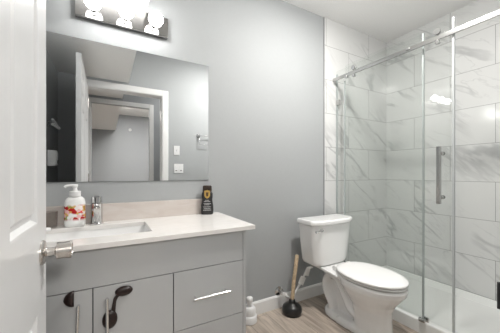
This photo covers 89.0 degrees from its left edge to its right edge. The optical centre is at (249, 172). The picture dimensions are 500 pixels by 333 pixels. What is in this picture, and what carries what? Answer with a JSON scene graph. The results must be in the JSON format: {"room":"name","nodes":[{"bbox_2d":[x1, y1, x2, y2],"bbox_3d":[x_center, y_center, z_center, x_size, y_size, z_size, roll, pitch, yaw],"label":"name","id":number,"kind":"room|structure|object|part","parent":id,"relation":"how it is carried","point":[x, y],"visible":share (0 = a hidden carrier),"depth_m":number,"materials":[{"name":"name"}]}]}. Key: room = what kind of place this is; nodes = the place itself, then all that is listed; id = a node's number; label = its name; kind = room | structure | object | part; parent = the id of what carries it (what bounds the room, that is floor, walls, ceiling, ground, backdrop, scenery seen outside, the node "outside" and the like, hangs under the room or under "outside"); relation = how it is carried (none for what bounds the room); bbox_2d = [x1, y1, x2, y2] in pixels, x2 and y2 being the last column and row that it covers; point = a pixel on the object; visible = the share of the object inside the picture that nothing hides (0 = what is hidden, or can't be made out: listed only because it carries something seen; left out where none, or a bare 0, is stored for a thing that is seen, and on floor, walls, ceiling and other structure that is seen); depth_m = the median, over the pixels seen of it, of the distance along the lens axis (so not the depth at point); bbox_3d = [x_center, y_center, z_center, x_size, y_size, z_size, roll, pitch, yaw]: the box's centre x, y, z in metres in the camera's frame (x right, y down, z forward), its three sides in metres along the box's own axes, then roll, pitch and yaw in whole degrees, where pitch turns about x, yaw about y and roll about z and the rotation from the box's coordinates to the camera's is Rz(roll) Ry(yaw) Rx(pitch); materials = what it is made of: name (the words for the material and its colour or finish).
{"room":"bathroom","nodes":[
{"label":"bathroom","id":0,"kind":"room"},
{"bbox_2d":[46,0,385,303],"bbox_3d":[-0.213,-0.165,1.900,4.100,2.530,0.128,0,0,-29],"label":"wall","id":1,"kind":"structure","parent":0,"point":[263,59],"depth_m":2.06,"materials":[{"name":"grey paint"}]},
{"bbox_2d":[75,0,167,39],"bbox_3d":[-0.715,-0.923,1.463,0.493,0.123,0.153,0,0,-29],"label":"vanity light","id":2,"kind":"object","parent":1,"relation":"attached to","point":[122,15],"visible":1,"depth_m":1.48,"materials":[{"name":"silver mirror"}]},
{"bbox_3d":[-0.838,-0.914,1.359,0.082,0.082,0.094,0,0,-29],"label":"bulb","id":3,"kind":"part","parent":2,"relation":"part of","materials":[{"name":"white glass"}]},
{"bbox_2d":[87,7,99,14],"bbox_3d":[-0.866,-0.914,1.409,0.060,0.060,0.036,0,0,-29],"label":"socket","id":4,"kind":"object","parent":2,"relation":"attached to","point":[89,12],"depth_m":1.41,"materials":[{"name":"metal"}]},
{"bbox_2d":[120,15,130,22],"bbox_3d":[-0.728,-0.914,1.487,0.060,0.060,0.036,0,0,-29],"label":"socket","id":5,"kind":"object","parent":2,"relation":"attached to","point":[122,20],"depth_m":1.49,"materials":[{"name":"metal"}]},
{"bbox_3d":[-0.700,-0.914,1.438,0.082,0.082,0.094,0,0,-29],"label":"bulb","id":6,"kind":"part","parent":2,"relation":"part of","materials":[{"name":"white glass"}]},
{"bbox_2d":[149,22,158,30],"bbox_3d":[-0.589,-0.914,1.565,0.060,0.060,0.036,0,0,-29],"label":"socket","id":7,"kind":"object","parent":2,"relation":"attached to","point":[151,28],"depth_m":1.57,"materials":[{"name":"metal"}]},
{"bbox_3d":[-0.561,-0.914,1.516,0.082,0.082,0.094,0,0,-29],"label":"bulb","id":8,"kind":"part","parent":2,"relation":"part of","materials":[{"name":"white glass"}]},
{"bbox_2d":[46,199,201,225],"bbox_3d":[-0.752,0.229,1.520,1.043,0.103,0.017,0,0,-29],"label":"backsplash","id":9,"kind":"structure","parent":1,"relation":"attached to","point":[165,208],"depth_m":1.55,"materials":[{"name":"stone"}]},
{"bbox_2d":[46,31,207,181],"bbox_3d":[-0.736,-0.350,1.536,1.021,0.800,0.006,0,0,-29],"label":"mirror","id":10,"kind":"object","parent":1,"relation":"attached to","point":[114,113],"visible":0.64,"depth_m":1.51,"materials":[{"name":"white mirror"}]},
{"bbox_2d":[275,286,285,296],"bbox_3d":[0.256,0.970,2.056,0.080,0.080,0.078,0,0,-29],"label":"water valve","id":11,"kind":"object","parent":1,"relation":"attached to","point":[279,290],"visible":1,"depth_m":2.07,"materials":[{"name":"silver metal"}]},
{"bbox_2d":[246,282,323,314],"bbox_3d":[0.205,1.049,2.064,1.085,0.102,0.014,0,0,-29],"label":"baseboard","id":12,"kind":"structure","parent":1,"relation":"attached to","point":[274,302],"depth_m":2.10,"materials":[{"name":"white paint"}]},
{"bbox_2d":[323,17,324,275],"bbox_3d":[0.679,-0.165,2.335,0.008,2.530,0.009,0,0,-29],"label":"trim","id":13,"kind":"structure","parent":1,"relation":"attached to","point":[323,17],"depth_m":2.33,"materials":[{"name":"grey metal"}]},
{"bbox_2d":[333,10,499,81],"bbox_3d":[1.155,-0.862,1.724,0.028,0.043,1.524,0,0,-29],"label":"shower rail","id":14,"kind":"object","parent":1,"relation":"attached to","point":[492,15],"visible":1,"depth_m":1.69,"materials":[{"name":"metal"}]},
{"bbox_2d":[246,294,417,332],"bbox_3d":[1.115,1.130,-0.448,4.100,0.060,5.523,0,0,-29],"label":"floor","id":15,"kind":"structure","parent":0,"point":[313,318],"depth_m":1.86,"materials":[{"name":"beige wood"}]},
{"bbox_2d":[46,230,245,332],"bbox_3d":[-0.606,0.702,1.302,1.081,0.797,0.539,0,0,-29],"label":"vanity cabinet","id":16,"kind":"object","parent":15,"relation":"on","point":[197,284],"visible":0.87,"depth_m":1.14,"materials":[{"name":"grey paint"}]},
{"bbox_2d":[63,291,73,306],"bbox_3d":[-0.696,0.488,0.976,0.034,0.062,0.016,0,0,-29],"label":"lock","id":17,"kind":"object","parent":16,"relation":"attached to","point":[68,300],"visible":1,"depth_m":0.97,"materials":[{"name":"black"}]},
{"bbox_3d":[-0.801,0.736,0.936,0.377,0.541,0.018,0,0,-29],"label":"cabinet door","id":18,"kind":"part","parent":16,"relation":"part of","materials":[{"name":"grey paint"}]},
{"bbox_3d":[-0.666,0.609,0.981,0.019,0.206,0.038,0,0,-29],"label":"handle","id":19,"kind":"part","parent":16,"relation":"part of","materials":[{"name":"metal"}]},
{"bbox_3d":[-0.578,0.608,1.031,0.012,0.209,0.038,0,0,-29],"label":"handle","id":20,"kind":"part","parent":16,"relation":"part of","materials":[{"name":"metal"}]},
{"bbox_2d":[102,285,132,328],"bbox_3d":[-0.549,0.559,1.058,0.114,0.164,0.016,0,0,-29],"label":"lock","id":21,"kind":"object","parent":16,"relation":"attached to","point":[123,290],"visible":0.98,"depth_m":1.05,"materials":[{"name":"black plastic"}]},
{"bbox_3d":[-0.497,0.736,1.108,0.314,0.541,0.018,0,0,-29],"label":"cabinet door","id":22,"kind":"part","parent":16,"relation":"part of","materials":[{"name":"grey paint"}]},
{"bbox_3d":[-0.504,0.383,1.104,1.060,0.156,0.018,0,0,-29],"label":"panel","id":23,"kind":"part","parent":16,"relation":"part of","materials":[{"name":"grey paint"}]},
{"bbox_2d":[46,199,254,251],"bbox_3d":[-0.591,0.239,1.320,1.128,0.125,0.524,0,0,-29],"label":"countertop","id":24,"kind":"structure","parent":16,"relation":"on","point":[165,219],"depth_m":1.40,"materials":[{"name":"stone"}]},
{"bbox_2d":[63,184,85,226],"bbox_3d":[-0.925,0.169,1.344,0.097,0.221,0.059,0,0,-29],"label":"soap dispenser","id":25,"kind":"object","parent":24,"relation":"on","point":[75,204],"visible":1,"depth_m":1.32,"materials":[{"name":"white plastic"}]},
{"bbox_3d":[-0.939,0.069,1.334,0.063,0.020,0.015,0,0,-34],"label":"spout","id":26,"kind":"part","parent":25,"relation":"part of","materials":[{"name":"white plastic"}]},
{"bbox_2d":[64,196,85,226],"bbox_3d":[-0.924,0.202,1.344,0.095,0.157,0.059,0,0,-29],"label":"bottle","id":27,"kind":"object","parent":25,"relation":"on","point":[74,206],"depth_m":1.32,"materials":[{"name":"white plastic"}]},
{"bbox_2d":[90,195,103,224],"bbox_3d":[-0.828,0.201,1.374,0.068,0.158,0.150,0,0,-29],"label":"faucet","id":28,"kind":"object","parent":24,"relation":"on","point":[96,205],"visible":1,"depth_m":1.39,"materials":[{"name":"silver metal"}]},
{"bbox_3d":[-0.817,0.193,1.354,0.033,0.039,0.104,0,0,-29],"label":"spout","id":29,"kind":"part","parent":28,"relation":"part of","materials":[{"name":"silver metal"}]},
{"bbox_3d":[-0.838,0.141,1.391,0.054,0.039,0.097,0,0,-29],"label":"lever","id":30,"kind":"part","parent":28,"relation":"part of","materials":[{"name":"silver metal"}]},
{"bbox_2d":[46,225,148,241],"bbox_3d":[-0.750,0.367,1.233,0.520,0.130,0.325,0,0,-29],"label":"sink","id":31,"kind":"object","parent":24,"relation":"in","point":[54,237],"visible":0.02,"depth_m":1.35,"materials":[{"name":"white ceramic"}]},
{"bbox_2d":[201,185,212,214],"bbox_3d":[-0.291,0.182,1.731,0.084,0.196,0.050,0,0,-8],"label":"wash bottle","id":32,"kind":"object","parent":24,"relation":"on","point":[207,195],"visible":1,"depth_m":1.71,"materials":[{"name":"black plastic"}]},
{"bbox_3d":[-0.200,0.874,1.276,0.361,0.264,0.018,0,0,-29],"label":"drawer","id":33,"kind":"part","parent":16,"relation":"part of","materials":[{"name":"grey paint"}]},
{"bbox_3d":[-0.200,0.602,1.276,0.361,0.273,0.018,0,0,-29],"label":"drawer","id":34,"kind":"part","parent":16,"relation":"part of","materials":[{"name":"grey paint"}]},
{"bbox_3d":[-0.188,0.597,1.251,0.185,0.012,0.039,0,0,-29],"label":"handle","id":35,"kind":"part","parent":16,"relation":"part of","materials":[{"name":"metal"}]},
{"bbox_3d":[-0.149,0.702,1.574,0.017,0.797,0.487,0,0,-29],"label":"panel","id":36,"kind":"part","parent":16,"relation":"part of","materials":[{"name":"grey paint"}]},
{"bbox_2d":[246,296,256,325],"bbox_3d":[-0.004,1.007,1.885,0.112,0.186,0.112,0,0,-29],"label":"toilet brush","id":37,"kind":"object","parent":15,"relation":"on","point":[251,316],"visible":0.81,"depth_m":1.85,"materials":[{"name":"white plastic"}]},
{"bbox_3d":[-0.004,0.950,1.885,0.052,0.072,0.052,0,0,-29],"label":"brush handle","id":38,"kind":"part","parent":37,"relation":"part of","materials":[{"name":"white plastic"}]},
{"bbox_2d":[282,255,301,317],"bbox_3d":[0.330,0.880,1.996,0.156,0.440,0.156,0,0,-11],"label":"plunger","id":39,"kind":"object","parent":15,"relation":"on","point":[291,308],"visible":1,"depth_m":1.98,"materials":[{"name":"black rubber"}]},
{"bbox_2d":[282,298,301,317],"bbox_3d":[0.330,1.044,1.996,0.156,0.112,0.156,0,0,-29],"label":"cup","id":40,"kind":"object","parent":39,"relation":"on","point":[291,308],"depth_m":1.95,"materials":[{"name":"black rubber"}]},
{"bbox_2d":[297,214,408,332],"bbox_3d":[0.767,0.734,1.872,0.466,0.733,0.741,0,0,-29],"label":"toilet","id":41,"kind":"object","parent":15,"relation":"on","point":[361,297],"visible":1,"depth_m":1.84,"materials":[{"name":"white ceramic"}]},
{"bbox_2d":[285,266,312,298],"bbox_3d":[0.384,0.893,2.085,0.248,0.280,0.080,0,0,-5],"label":"supply hose","id":42,"kind":"object","parent":41,"relation":"attached to","point":[309,267],"visible":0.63,"depth_m":2.09,"materials":[{"name":"white plastic"}]},
{"bbox_2d":[298,276,305,284],"bbox_3d":[0.424,0.885,2.104,0.084,0.086,0.021,0,0,-29],"label":"paper tag","id":43,"kind":"object","parent":42,"relation":"attached to","point":[302,279],"visible":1,"depth_m":2.10,"materials":[{"name":"white paper"}]},
{"bbox_2d":[305,267,310,275],"bbox_3d":[0.472,0.815,2.114,0.066,0.081,0.021,0,0,-29],"label":"paper tag","id":44,"kind":"object","parent":42,"relation":"attached to","point":[307,272],"visible":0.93,"depth_m":2.10,"materials":[{"name":"white paper"}]},
{"bbox_3d":[0.634,0.571,2.106,0.437,0.327,0.188,0,0,-29],"label":"tank","id":45,"kind":"part","parent":41,"relation":"part of","materials":[{"name":"white ceramic"}]},
{"bbox_3d":[0.638,0.387,2.099,0.466,0.039,0.218,0,0,-29],"label":"tank lid","id":46,"kind":"part","parent":41,"relation":"part of","materials":[{"name":"white ceramic"}]},
{"bbox_3d":[0.777,0.915,1.854,0.352,0.370,0.697,0,0,-29],"label":"bowl","id":47,"kind":"part","parent":41,"relation":"part of","materials":[{"name":"white ceramic"}]},
{"bbox_3d":[0.833,0.694,1.756,0.362,0.022,0.474,0,0,-29],"label":"lid","id":48,"kind":"part","parent":41,"relation":"part of","materials":[{"name":"white plastic"}]},
{"bbox_3d":[0.835,0.718,1.752,0.346,0.013,0.463,0,0,-29],"label":"seat","id":49,"kind":"part","parent":41,"relation":"part of","materials":[{"name":"white plastic"}]},
{"bbox_2d":[381,265,499,332],"bbox_3d":[1.522,1.052,1.931,0.807,0.096,1.525,0,0,-29],"label":"shower pan","id":50,"kind":"object","parent":15,"relation":"on","point":[474,313],"visible":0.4,"depth_m":1.96,"materials":[{"name":"white plastic"}]},
{"bbox_2d":[336,33,424,317],"bbox_3d":[1.007,0.023,2.078,0.025,1.966,0.762,0,0,-29],"label":"glass panel","id":51,"kind":"object","parent":50,"relation":"on","point":[338,102],"visible":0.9,"depth_m":1.75,"materials":[{"name":"glass"}]},
{"bbox_2d":[344,16,454,332],"bbox_3d":[1.040,0.011,1.926,0.068,1.955,0.838,0,0,-29],"label":"shower door","id":52,"kind":"structure","parent":50,"relation":"on","point":[437,31],"depth_m":1.58,"materials":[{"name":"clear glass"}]},
{"bbox_3d":[1.192,0.013,1.607,0.020,0.363,0.022,0,0,-29],"label":"handle","id":53,"kind":"part","parent":52,"relation":"part of","materials":[{"name":"metal"}]},
{"bbox_2d":[418,316,428,322],"bbox_3d":[1.177,0.991,1.723,0.041,0.032,0.050,0,0,-29],"label":"guide","id":54,"kind":"object","parent":50,"relation":"on","point":[425,319],"visible":1,"depth_m":1.72,"materials":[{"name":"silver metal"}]},
{"bbox_2d":[283,0,476,42],"bbox_3d":[1.115,-1.460,-0.448,4.100,0.060,5.523,0,0,-29],"label":"ceiling","id":55,"kind":"structure","parent":0,"point":[386,21],"depth_m":2.27,"materials":[{"name":"white paint"}]},
{"bbox_2d":[386,0,499,300],"bbox_3d":[1.878,-0.210,2.133,0.010,2.440,1.543,0,0,-29],"label":"wall","id":56,"kind":"structure","parent":0,"point":[477,47],"depth_m":2.30,"materials":[{"name":"tile"}]},
{"bbox_3d":[0.553,-0.165,0.434,3.990,2.530,0.110,0,0,-30],"label":"wall","id":57,"kind":"structure","parent":0,"visible":0},
{"bbox_2d":[0,0,72,332],"bbox_3d":[-0.455,0.079,0.430,0.184,2.018,0.867,0,0,-29],"label":"door","id":58,"kind":"structure","parent":57,"relation":"in","point":[24,251],"depth_m":0.59,"materials":[{"name":"white paint"}]},
{"bbox_3d":[-0.553,-0.198,0.604,0.035,0.685,0.241,0,0,-29],"label":"panel","id":59,"kind":"part","parent":58,"relation":"part of","materials":[{"name":"white paint"}]},
{"bbox_3d":[-0.553,0.632,0.604,0.035,0.476,0.241,0,0,-29],"label":"panel","id":60,"kind":"part","parent":58,"relation":"part of","materials":[{"name":"white paint"}]},
{"bbox_3d":[-0.589,0.238,0.779,0.076,0.072,0.072,0,0,-29],"label":"knob","id":61,"kind":"part","parent":58,"relation":"part of","materials":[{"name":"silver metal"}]},
{"bbox_2d":[497,282,499,308],"bbox_3d":[0.447,0.209,0.409,0.010,0.046,0.072,0,0,-37],"label":"strike plate","id":62,"kind":"object","parent":57,"relation":"attached to","point":[498,283],"visible":1,"depth_m":0.43,"materials":[{"name":"black plastic"}]}
]}

